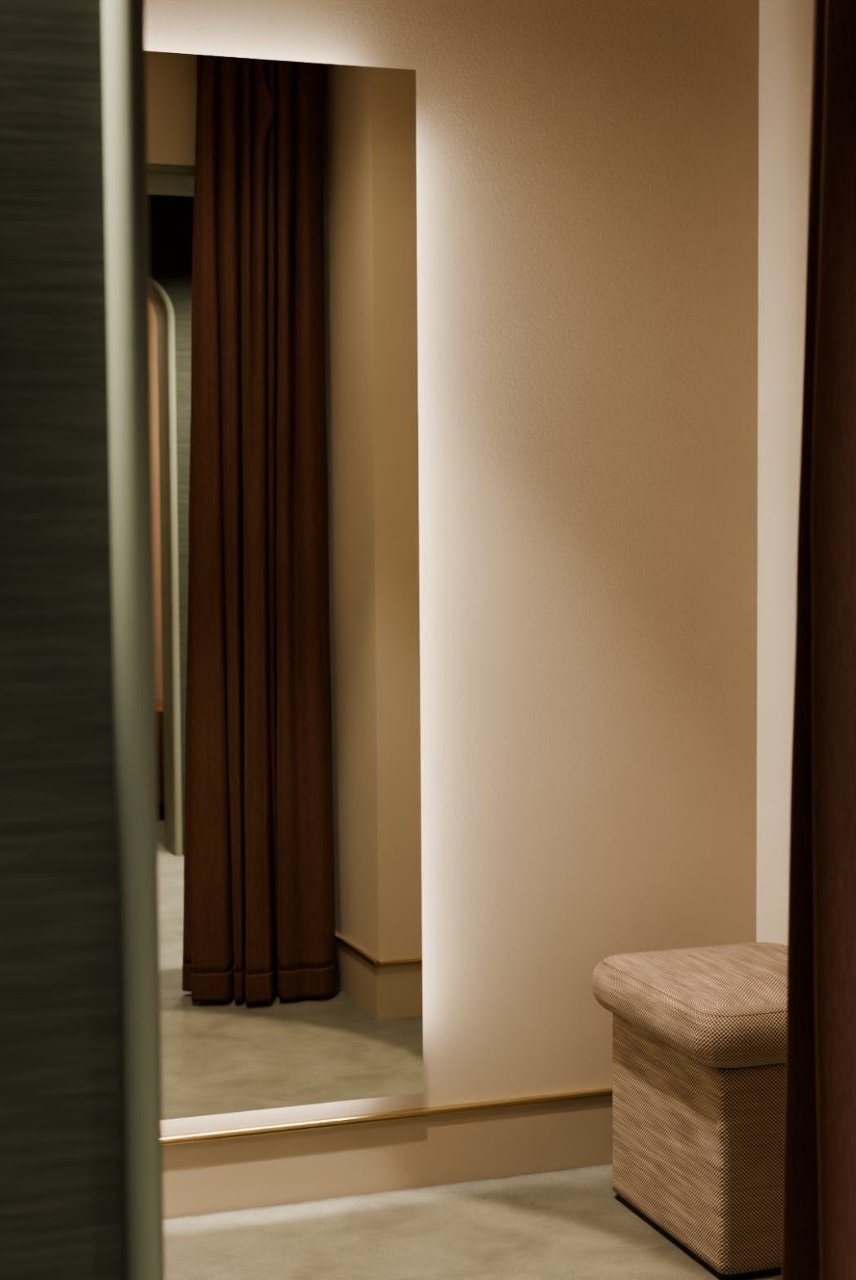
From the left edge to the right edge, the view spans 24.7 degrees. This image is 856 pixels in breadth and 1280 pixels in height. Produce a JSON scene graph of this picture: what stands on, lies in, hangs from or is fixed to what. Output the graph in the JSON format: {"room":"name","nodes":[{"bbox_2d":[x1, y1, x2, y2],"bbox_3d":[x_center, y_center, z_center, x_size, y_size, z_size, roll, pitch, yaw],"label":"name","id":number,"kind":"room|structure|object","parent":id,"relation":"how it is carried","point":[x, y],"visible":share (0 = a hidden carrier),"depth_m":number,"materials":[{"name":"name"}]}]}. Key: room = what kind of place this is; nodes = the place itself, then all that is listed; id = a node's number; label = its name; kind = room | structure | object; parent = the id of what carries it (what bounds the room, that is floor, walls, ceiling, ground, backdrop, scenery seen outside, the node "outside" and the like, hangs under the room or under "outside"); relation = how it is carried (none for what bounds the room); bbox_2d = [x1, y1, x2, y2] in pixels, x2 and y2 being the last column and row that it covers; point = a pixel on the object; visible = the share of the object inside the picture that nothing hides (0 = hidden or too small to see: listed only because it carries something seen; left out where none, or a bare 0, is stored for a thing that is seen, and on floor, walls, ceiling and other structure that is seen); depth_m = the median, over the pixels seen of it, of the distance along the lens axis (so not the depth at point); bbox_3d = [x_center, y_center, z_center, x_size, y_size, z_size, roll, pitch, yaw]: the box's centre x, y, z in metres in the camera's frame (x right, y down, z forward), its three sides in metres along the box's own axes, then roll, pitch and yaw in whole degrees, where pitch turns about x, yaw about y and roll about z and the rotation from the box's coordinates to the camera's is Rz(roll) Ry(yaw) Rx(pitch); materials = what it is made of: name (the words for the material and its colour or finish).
{"room":"clothing store","nodes":[
{"label":"clothing store","id":0,"kind":"room"},
{"bbox_2d":[0,0,123,1279],"bbox_3d":[0.159,-0.111,1.702,7.000,2.620,0.150,-2,4,-19],"label":"wall","id":1,"kind":"structure","parent":0,"point":[61,1186],"depth_m":1.48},
{"bbox_2d":[145,0,758,1136],"bbox_3d":[-1.504,-0.195,3.325,4.900,2.780,0.100,-2,4,-19],"label":"wall","id":2,"kind":"structure","parent":0,"point":[587,171],"depth_m":3.88,"materials":[{"name":"beige paint"}]},
{"bbox_2d":[146,50,422,1119],"bbox_3d":[-0.382,-0.088,3.643,0.763,1.964,0.032,-2,4,-19],"label":"wall mirror","id":3,"kind":"object","parent":2,"relation":"attached to","point":[282,194],"visible":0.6,"depth_m":3.67,"materials":[{"name":"clear glass"}]},
{"bbox_2d":[162,1096,612,1217],"bbox_3d":[-0.395,1.016,3.715,2.287,0.142,0.008,-2,4,-19],"label":"baseboard","id":4,"kind":"structure","parent":2,"relation":"attached to","point":[208,1176],"depth_m":3.81,"materials":[{"name":"beige paint"}]},
{"bbox_2d":[162,1087,612,1146],"bbox_3d":[-0.395,0.939,3.707,2.287,0.014,0.014,-2,4,-19],"label":"trim","id":5,"kind":"structure","parent":2,"relation":"attached to","point":[603,1092],"depth_m":3.81,"materials":[{"name":"gold metal"}]},
{"bbox_2d":[164,1163,781,1279],"bbox_3d":[0.483,1.288,0.860,7.000,0.080,6.000,-2,4,-19],"label":"floor","id":6,"kind":"structure","parent":0,"point":[571,1224],"depth_m":3.57,"materials":[{"name":"beige concrete"}]},
{"bbox_2d":[591,942,786,1279],"bbox_3d":[0.588,0.839,3.605,0.429,0.494,0.530,-2,4,-19],"label":"upholstered stool","id":7,"kind":"object","parent":6,"relation":"on","point":[699,1033],"visible":0.76,"depth_m":3.42,"materials":[{"name":"beige fabric"}]},
{"bbox_2d":[591,942,786,1068],"bbox_3d":[0.587,0.653,3.594,0.429,0.123,0.530,-2,4,-19],"label":"cushion","id":8,"kind":"object","parent":7,"relation":"on","point":[715,1006],"depth_m":3.46,"materials":[{"name":"beige fabric"}]},
{"bbox_2d":[755,0,813,946],"bbox_3d":[0.969,-0.218,3.410,0.163,2.620,1.332,-2,4,-19],"label":"wall","id":9,"kind":"structure","parent":0,"point":[784,26],"depth_m":3.92,"materials":[{"name":"beige paint"}]},
{"bbox_3d":[0.463,-1.407,0.701,7.000,0.080,6.000,-2,4,-19],"label":"ceiling","id":10,"kind":"structure","parent":0,"visible":0},
{"bbox_2d":[781,0,855,1279],"bbox_3d":[0.595,-0.150,2.224,0.432,2.606,0.246,-2,4,-19],"label":"curtain","id":11,"kind":"object","parent":10,"relation":"hanging from","point":[818,1240],"visible":1,"depth_m":2.13,"materials":[{"name":"brown fabric"}]},
{"bbox_3d":[0.201,-0.136,2.121,2.450,2.620,0.618,-2,4,-19],"label":"wall","id":12,"kind":"structure","parent":0,"visible":0},
{"bbox_2d":[102,0,164,1279],"bbox_3d":[0.321,0.047,1.840,1.283,2.284,0.340,-2,4,-19],"label":"trim","id":13,"kind":"structure","parent":12,"relation":"attached to","point":[124,44],"depth_m":1.48,"materials":[{"name":"green"}]}
]}

